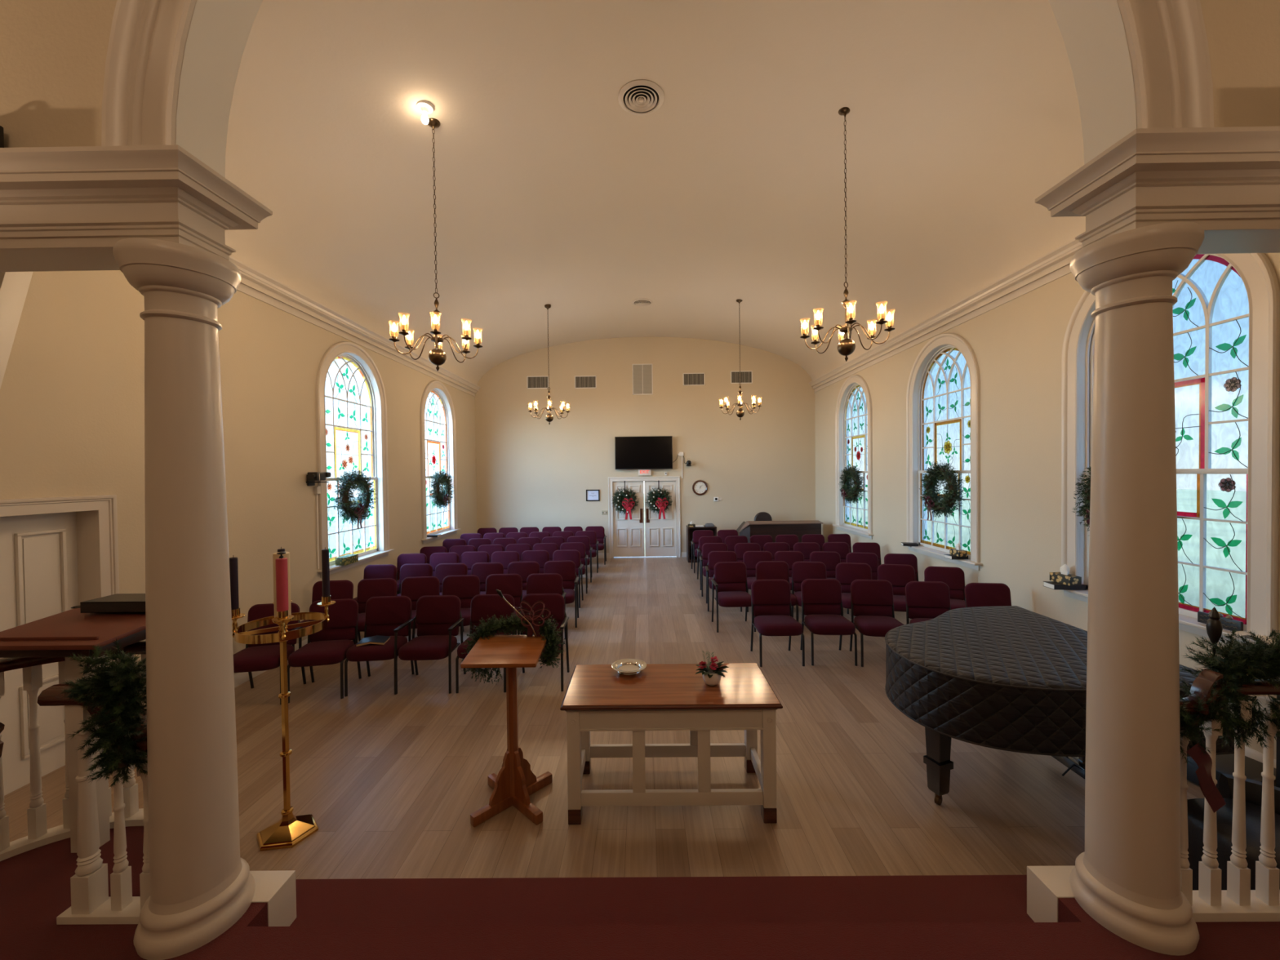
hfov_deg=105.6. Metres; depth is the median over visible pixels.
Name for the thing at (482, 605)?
chair
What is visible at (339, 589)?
chair
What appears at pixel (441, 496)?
wreath
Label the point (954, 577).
chair
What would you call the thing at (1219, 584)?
lawn
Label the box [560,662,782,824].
table
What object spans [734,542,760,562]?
chair
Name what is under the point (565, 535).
chair
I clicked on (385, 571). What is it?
chair
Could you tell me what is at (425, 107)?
ceiling light
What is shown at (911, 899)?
step
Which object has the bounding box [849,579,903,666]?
chair
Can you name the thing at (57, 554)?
door
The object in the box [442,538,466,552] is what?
chair
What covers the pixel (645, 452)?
television
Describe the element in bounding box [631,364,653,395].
air vent
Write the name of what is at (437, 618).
chair
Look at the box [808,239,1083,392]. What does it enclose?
trim
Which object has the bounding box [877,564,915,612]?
chair
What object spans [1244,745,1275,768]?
baseboard
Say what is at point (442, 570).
chair
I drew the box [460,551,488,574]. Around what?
chair
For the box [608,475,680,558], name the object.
door
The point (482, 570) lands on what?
chair
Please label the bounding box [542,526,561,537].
chair
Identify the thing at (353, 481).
wreath
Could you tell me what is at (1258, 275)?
window
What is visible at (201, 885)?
column
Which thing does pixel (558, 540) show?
chair
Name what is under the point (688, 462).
video camera
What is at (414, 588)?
chair
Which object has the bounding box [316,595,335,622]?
candle cup
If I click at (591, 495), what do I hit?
framed notice
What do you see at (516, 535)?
chair
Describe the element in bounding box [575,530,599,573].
chair
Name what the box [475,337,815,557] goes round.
wall
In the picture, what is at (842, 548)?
chair
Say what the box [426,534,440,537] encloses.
book
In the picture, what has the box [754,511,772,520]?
office chair
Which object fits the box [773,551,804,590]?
chair
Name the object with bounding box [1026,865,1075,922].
trim
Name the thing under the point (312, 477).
video camera
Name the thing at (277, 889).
trim
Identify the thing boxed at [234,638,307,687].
baseboard
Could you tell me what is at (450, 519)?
window
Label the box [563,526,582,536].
chair
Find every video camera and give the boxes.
[306,471,331,568]
[686,457,691,466]
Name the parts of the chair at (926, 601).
leg, seat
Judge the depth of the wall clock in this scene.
12.51 m
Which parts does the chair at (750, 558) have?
seat, backrest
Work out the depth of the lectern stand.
3.21 m
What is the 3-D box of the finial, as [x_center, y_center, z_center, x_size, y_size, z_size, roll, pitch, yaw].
[2.297,0.651,1.944,0.044,0.290,0.044,-1,1,0]
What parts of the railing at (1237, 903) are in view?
handrail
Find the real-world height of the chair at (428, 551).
0.882 m
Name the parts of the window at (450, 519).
flower glass, glass, border glass, sash, sash, sill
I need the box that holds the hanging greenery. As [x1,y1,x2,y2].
[1204,694,1279,751]
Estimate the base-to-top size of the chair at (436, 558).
0.882 m
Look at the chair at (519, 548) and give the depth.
9.15 m
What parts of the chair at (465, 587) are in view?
backrest, seat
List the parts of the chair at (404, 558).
seat, backrest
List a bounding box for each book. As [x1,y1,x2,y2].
[80,593,145,613]
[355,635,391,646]
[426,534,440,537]
[901,542,918,546]
[944,554,968,559]
[1043,581,1086,590]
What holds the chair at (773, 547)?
on the floor
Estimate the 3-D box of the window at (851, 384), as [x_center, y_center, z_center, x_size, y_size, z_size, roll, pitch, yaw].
[4.537,-0.529,10.232,0.300,3.328,1.800,-1,1,0]
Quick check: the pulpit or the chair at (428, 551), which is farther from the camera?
the chair at (428, 551)
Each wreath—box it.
[331,467,377,528]
[427,469,455,511]
[611,480,638,519]
[644,480,672,519]
[839,464,866,506]
[918,460,964,520]
[1072,466,1091,531]
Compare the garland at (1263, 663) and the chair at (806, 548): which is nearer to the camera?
the garland at (1263, 663)
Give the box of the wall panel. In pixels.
[0,271,32,388]
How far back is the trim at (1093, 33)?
1.90 m
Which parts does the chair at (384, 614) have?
leg, leg, seat, backrest, leg, leg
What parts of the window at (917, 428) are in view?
sash, sash, sill, border glass, glass, flower glass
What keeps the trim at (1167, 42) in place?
attached to the wall at (53, 53)
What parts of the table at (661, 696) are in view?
leg, rail, leg, rail, rail, leg, rail, leg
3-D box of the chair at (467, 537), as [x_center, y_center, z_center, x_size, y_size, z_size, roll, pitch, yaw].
[-3.760,1.642,10.677,0.507,0.882,0.540,-1,1,-5]
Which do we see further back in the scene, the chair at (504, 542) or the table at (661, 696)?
the chair at (504, 542)
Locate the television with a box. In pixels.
[614,435,672,469]
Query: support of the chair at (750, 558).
on the floor
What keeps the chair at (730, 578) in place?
on the floor
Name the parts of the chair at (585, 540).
backrest, seat, leg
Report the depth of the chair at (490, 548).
9.09 m
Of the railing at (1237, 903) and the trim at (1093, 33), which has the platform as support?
the railing at (1237, 903)
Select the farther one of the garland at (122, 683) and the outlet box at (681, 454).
the outlet box at (681, 454)
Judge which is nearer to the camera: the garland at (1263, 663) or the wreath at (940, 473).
the garland at (1263, 663)
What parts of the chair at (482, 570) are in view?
backrest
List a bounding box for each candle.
[229,555,239,609]
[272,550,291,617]
[275,551,288,611]
[277,546,284,552]
[321,546,329,596]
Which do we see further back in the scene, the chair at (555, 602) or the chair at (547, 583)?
the chair at (547, 583)
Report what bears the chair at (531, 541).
on the floor
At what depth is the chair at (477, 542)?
10.01 m
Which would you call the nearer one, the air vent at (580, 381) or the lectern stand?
the lectern stand
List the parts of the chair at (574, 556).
backrest, leg, leg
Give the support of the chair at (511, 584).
on the floor
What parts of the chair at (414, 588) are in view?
seat, backrest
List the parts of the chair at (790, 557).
backrest, seat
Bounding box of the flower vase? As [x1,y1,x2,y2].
[695,650,729,685]
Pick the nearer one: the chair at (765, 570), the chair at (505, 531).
the chair at (765, 570)
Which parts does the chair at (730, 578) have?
leg, armrest, leg, backrest, seat, leg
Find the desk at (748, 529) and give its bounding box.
[736,520,822,542]
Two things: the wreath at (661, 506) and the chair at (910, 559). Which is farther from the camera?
the wreath at (661, 506)
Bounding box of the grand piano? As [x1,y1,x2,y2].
[884,605,1234,805]
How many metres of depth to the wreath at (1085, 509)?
4.67 m
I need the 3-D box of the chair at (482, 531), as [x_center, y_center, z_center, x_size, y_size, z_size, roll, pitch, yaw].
[-3.755,1.625,11.766,0.507,0.882,0.540,-1,1,-2]
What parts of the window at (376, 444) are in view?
flower glass, glass, sash, border glass, sill, sash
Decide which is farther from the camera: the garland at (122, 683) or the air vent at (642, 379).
the air vent at (642, 379)
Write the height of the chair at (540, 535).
0.882 m
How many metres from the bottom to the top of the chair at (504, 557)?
0.882 m
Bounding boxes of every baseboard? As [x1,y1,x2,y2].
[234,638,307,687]
[589,551,686,558]
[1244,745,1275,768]
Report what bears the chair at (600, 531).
on the floor
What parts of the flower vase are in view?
pot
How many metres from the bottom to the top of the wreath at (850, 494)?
0.891 m
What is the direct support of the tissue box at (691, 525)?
on the base cabinet
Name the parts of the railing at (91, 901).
handrail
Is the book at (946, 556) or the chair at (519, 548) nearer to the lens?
the book at (946, 556)
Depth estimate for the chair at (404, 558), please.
8.16 m
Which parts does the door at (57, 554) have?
casing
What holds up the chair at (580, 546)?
on the floor
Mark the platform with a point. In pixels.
(35, 887)
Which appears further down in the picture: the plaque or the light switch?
the plaque
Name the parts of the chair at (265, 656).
leg, seat, backrest, leg, armrest, leg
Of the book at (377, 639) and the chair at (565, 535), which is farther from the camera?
the chair at (565, 535)
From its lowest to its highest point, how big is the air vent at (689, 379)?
0.320 m
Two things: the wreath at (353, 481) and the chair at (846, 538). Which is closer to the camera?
the wreath at (353, 481)
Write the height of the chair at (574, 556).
0.882 m
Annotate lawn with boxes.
[327,488,1246,617]
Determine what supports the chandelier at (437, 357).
hanging from the ceiling
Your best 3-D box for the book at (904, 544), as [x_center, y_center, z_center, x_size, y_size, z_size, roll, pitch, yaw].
[4.389,1.047,7.917,0.220,0.040,0.150,0,1,15]
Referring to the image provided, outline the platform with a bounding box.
[0,826,1279,959]
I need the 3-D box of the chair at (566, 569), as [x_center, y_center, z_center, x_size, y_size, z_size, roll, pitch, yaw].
[-1.179,1.666,7.134,0.546,0.882,0.540,-1,1,-3]
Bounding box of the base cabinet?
[686,524,716,562]
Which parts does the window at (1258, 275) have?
sash, sash, sill, flower glass, glass, border glass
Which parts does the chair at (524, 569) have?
seat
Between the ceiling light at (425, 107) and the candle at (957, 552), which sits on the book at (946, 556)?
the candle at (957, 552)
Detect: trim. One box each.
[0,144,272,271]
[101,0,1213,146]
[176,0,1136,177]
[229,255,480,396]
[249,870,296,926]
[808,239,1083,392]
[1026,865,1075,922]
[1035,126,1279,253]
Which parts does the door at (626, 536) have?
push plate, push plate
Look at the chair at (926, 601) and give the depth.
5.67 m
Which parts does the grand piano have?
leg, pedal rod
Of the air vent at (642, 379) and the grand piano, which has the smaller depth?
the grand piano
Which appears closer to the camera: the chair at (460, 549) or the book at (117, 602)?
the book at (117, 602)
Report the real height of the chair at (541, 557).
0.882 m
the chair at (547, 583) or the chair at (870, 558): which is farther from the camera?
the chair at (870, 558)
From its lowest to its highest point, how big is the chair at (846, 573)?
0.882 m
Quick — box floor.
[3,555,1204,879]
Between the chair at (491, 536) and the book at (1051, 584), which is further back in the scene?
the chair at (491, 536)
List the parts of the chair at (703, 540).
leg, leg, backrest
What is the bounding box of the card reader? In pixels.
[705,523,714,526]
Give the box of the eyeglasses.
[71,605,79,608]
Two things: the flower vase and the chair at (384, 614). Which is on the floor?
the chair at (384, 614)
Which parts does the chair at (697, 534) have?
leg, leg, seat, backrest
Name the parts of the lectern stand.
post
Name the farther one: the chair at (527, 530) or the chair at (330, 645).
the chair at (527, 530)
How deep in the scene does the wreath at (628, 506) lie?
12.41 m
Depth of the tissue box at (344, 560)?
6.80 m
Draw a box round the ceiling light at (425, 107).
[416,100,433,124]
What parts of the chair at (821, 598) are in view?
leg, leg, backrest, seat, leg, leg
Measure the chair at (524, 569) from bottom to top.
0.882 m
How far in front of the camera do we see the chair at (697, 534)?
10.96 m
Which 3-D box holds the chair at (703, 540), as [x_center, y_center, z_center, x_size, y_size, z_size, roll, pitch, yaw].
[1.426,1.595,9.709,0.546,0.882,0.540,-1,1,-1]
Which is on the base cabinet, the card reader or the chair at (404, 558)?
the card reader
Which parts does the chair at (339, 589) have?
seat, backrest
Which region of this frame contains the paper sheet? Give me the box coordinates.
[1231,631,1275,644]
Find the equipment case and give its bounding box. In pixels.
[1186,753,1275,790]
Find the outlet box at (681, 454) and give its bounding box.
[673,452,685,478]
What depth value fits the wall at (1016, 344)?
5.87 m
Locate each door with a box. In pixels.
[0,494,119,795]
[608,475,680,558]
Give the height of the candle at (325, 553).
0.314 m
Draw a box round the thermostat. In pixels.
[713,497,718,501]
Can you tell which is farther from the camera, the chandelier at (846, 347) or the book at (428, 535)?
the book at (428, 535)
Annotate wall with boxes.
[0,0,1279,147]
[0,270,477,708]
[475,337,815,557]
[814,253,1279,759]
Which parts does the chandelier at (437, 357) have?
bulb, bulb, bulb, arm, arm, arm, chain, bulb, arm, stem, arm, arm, arm, bulb, bulb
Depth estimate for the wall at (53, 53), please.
1.81 m
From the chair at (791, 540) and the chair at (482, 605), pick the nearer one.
the chair at (482, 605)
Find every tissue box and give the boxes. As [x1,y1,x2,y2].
[335,554,358,565]
[688,520,695,527]
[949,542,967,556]
[1049,564,1081,586]
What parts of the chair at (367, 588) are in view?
leg, seat, backrest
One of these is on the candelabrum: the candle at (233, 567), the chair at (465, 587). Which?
the candle at (233, 567)
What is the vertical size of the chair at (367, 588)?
0.882 m
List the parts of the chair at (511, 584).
backrest, seat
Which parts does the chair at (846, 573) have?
seat, backrest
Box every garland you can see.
[60,638,147,789]
[459,600,565,684]
[1179,628,1279,813]
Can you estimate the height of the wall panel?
1.732 m
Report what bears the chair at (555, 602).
on the floor
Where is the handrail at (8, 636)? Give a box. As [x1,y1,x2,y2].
[0,629,146,657]
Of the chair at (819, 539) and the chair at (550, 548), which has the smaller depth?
the chair at (550, 548)
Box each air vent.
[526,375,548,388]
[574,375,596,388]
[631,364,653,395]
[682,373,704,385]
[730,370,752,383]
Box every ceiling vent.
[617,79,664,115]
[631,298,653,306]
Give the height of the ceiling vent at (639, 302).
0.034 m
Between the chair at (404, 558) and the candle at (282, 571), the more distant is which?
the chair at (404, 558)
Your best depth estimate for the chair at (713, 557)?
8.03 m
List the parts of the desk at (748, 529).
panel, panel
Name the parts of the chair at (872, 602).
leg, leg, backrest, seat, leg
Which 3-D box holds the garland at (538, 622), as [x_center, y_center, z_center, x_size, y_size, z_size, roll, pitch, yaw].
[-0.875,1.119,3.394,0.737,0.591,0.316,-1,1,3]
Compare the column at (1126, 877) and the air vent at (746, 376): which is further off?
the air vent at (746, 376)
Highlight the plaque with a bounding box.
[1197,611,1243,631]
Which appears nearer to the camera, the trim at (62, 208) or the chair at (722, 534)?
the trim at (62, 208)
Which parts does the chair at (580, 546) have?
backrest, seat, leg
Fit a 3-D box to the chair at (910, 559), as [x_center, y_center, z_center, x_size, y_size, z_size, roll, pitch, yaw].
[4.040,1.599,7.406,0.507,0.882,0.540,0,1,12]
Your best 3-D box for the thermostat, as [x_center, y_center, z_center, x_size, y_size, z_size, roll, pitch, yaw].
[1.960,0.493,12.512,0.120,0.110,0.028,-1,1,0]
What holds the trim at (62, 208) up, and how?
attached to the wall at (53, 53)
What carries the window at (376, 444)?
in the wall at (72, 390)
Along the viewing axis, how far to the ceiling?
5.03 m
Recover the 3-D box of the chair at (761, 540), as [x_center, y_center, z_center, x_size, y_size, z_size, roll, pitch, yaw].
[2.520,1.580,9.812,0.507,0.882,0.540,-1,1,-4]
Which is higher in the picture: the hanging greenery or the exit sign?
the exit sign
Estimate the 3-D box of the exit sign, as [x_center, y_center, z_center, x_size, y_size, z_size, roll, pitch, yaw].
[0.117,-0.210,12.491,0.330,0.190,0.074,-1,1,0]
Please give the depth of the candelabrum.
2.97 m
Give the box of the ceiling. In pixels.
[224,0,1085,393]
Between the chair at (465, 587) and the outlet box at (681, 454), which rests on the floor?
the chair at (465, 587)
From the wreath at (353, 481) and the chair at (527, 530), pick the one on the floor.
the chair at (527, 530)
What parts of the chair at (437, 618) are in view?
leg, armrest, leg, seat, backrest, leg, seat frame, armrest, leg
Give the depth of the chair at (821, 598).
5.86 m
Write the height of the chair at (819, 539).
0.882 m
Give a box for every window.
[315,341,394,577]
[419,380,461,544]
[832,374,873,539]
[906,333,982,570]
[1061,253,1279,650]
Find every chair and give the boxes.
[233,602,306,704]
[287,598,361,703]
[292,579,355,651]
[344,595,414,696]
[353,564,397,600]
[356,577,397,641]
[393,595,466,694]
[396,553,426,594]
[396,563,432,595]
[400,576,439,628]
[419,546,447,564]
[429,552,458,576]
[435,563,467,595]
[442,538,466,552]
[442,574,479,626]
[448,545,475,563]
[455,594,514,693]
[460,533,481,545]
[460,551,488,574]
[462,562,503,631]
[467,537,491,551]
[477,528,497,537]
[477,544,503,562]
[483,533,505,544]
[485,573,523,635]
[491,551,519,573]
[493,537,515,551]
[498,527,518,537]
[505,543,531,561]
[506,532,527,543]
[507,561,539,597]
[517,537,541,550]
[517,573,566,639]
[520,527,538,537]
[520,593,569,691]
[521,550,549,573]
[528,531,550,542]
[533,542,558,560]
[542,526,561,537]
[542,536,564,550]
[543,560,578,627]
[552,531,573,542]
[552,550,583,608]
[560,542,587,593]
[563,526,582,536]
[567,536,592,582]
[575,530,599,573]
[585,525,606,564]
[690,529,713,573]
[696,536,722,584]
[699,542,728,596]
[705,551,742,612]
[711,561,755,632]
[717,529,737,542]
[724,535,747,551]
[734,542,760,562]
[742,551,772,612]
[749,534,772,551]
[750,579,804,666]
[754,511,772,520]
[755,560,796,605]
[763,542,789,560]
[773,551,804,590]
[775,534,798,551]
[791,561,826,621]
[793,542,820,561]
[800,578,857,666]
[801,533,824,551]
[809,551,848,613]
[822,542,849,562]
[827,533,851,552]
[835,562,871,613]
[845,552,878,579]
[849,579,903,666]
[852,542,881,566]
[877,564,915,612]
[884,553,918,581]
[905,581,951,624]
[924,566,965,609]
[964,582,1011,607]
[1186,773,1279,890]
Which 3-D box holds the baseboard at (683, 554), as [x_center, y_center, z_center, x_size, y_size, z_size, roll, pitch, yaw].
[0.163,1.939,12.552,8.740,0.130,0.018,-1,1,0]
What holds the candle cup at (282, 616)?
on the candelabrum
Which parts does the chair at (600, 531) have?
backrest, seat, leg, leg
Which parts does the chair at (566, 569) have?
backrest, seat, leg, armrest, leg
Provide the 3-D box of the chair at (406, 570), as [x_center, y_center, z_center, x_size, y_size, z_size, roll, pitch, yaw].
[-3.322,1.693,7.024,0.507,0.882,0.540,-1,1,-1]
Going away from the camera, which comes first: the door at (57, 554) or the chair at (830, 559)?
the door at (57, 554)
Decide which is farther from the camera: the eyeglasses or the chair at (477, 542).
the chair at (477, 542)
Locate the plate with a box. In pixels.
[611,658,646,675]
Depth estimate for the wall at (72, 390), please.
5.10 m
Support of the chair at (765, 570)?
on the floor
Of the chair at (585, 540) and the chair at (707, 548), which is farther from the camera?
the chair at (585, 540)
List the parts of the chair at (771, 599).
leg, leg, backrest, seat, leg, leg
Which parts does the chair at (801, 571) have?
leg, leg, seat, backrest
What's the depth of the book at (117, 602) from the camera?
2.44 m
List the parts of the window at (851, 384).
sash, sill, sash, border glass, glass, flower glass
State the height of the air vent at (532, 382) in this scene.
0.320 m
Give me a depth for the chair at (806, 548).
8.89 m
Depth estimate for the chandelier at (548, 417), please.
9.65 m
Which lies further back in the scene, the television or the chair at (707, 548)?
the television
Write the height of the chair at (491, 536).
0.882 m
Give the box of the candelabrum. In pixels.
[231,595,335,851]
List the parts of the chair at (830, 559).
backrest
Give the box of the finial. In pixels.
[1205,606,1222,671]
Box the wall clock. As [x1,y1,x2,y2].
[692,480,707,495]
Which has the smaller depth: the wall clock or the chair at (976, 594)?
the chair at (976, 594)
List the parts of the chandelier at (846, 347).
bulb, bulb, arm, arm, arm, chain, stem, arm, bulb, arm, arm, arm, bulb, bulb, bulb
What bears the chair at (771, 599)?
on the floor
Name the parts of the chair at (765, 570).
backrest, seat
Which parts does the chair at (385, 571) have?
backrest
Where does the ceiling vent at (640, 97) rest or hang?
in the ceiling
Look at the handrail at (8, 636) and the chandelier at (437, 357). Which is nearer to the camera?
the handrail at (8, 636)
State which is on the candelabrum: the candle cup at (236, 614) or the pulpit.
the candle cup at (236, 614)
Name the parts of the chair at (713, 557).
leg, leg, seat, backrest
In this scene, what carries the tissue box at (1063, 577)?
on the book at (1051, 584)
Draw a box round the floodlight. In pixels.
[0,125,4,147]
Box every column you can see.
[112,237,255,959]
[1069,221,1204,955]
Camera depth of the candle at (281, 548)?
3.15 m
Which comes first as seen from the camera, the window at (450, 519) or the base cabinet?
the window at (450, 519)
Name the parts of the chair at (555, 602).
leg, seat, backrest, leg, armrest, leg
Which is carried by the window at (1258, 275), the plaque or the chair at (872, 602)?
the plaque
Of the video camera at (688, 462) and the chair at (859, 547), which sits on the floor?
the chair at (859, 547)
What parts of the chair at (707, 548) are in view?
leg, leg, seat, backrest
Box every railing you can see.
[0,640,146,861]
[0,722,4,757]
[36,682,150,924]
[1179,668,1279,921]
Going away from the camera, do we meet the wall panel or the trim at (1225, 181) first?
the trim at (1225, 181)
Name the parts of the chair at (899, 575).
backrest, seat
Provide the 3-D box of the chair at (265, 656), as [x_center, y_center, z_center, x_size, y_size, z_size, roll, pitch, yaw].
[-3.758,1.732,4.865,0.546,0.882,0.540,-1,1,-10]
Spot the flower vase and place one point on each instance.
(712, 673)
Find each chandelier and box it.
[388,118,482,371]
[528,303,569,424]
[719,298,761,419]
[800,106,894,361]
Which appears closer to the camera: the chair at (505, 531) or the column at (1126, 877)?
the column at (1126, 877)
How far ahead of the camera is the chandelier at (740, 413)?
9.53 m
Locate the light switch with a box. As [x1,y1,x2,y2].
[601,510,607,515]
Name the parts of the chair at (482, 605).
leg, leg, seat, backrest, leg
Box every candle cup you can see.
[231,607,245,637]
[271,609,293,639]
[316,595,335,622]
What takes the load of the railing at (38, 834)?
on the platform
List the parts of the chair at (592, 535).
backrest, seat, leg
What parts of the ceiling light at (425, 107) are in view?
bulb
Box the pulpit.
[0,608,146,853]
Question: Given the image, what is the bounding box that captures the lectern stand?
[460,589,552,826]
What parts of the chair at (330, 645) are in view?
leg, leg, seat, backrest, leg, leg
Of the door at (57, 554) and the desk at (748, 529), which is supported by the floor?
the desk at (748, 529)
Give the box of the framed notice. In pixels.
[586,489,599,501]
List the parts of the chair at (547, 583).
backrest, leg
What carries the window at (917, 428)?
in the wall at (1016, 344)
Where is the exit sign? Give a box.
[638,469,650,475]
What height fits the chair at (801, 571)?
0.882 m
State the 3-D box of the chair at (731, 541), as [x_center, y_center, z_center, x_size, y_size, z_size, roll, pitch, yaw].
[1.990,1.588,9.726,0.507,0.882,0.540,-1,1,-4]
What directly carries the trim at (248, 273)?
attached to the wall at (72, 390)
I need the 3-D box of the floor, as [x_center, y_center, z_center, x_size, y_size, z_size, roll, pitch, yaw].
[0.125,2.142,6.899,9.140,0.100,11.730,-1,1,0]
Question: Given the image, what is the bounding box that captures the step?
[289,875,1034,926]
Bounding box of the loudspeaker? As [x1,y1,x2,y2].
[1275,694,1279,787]

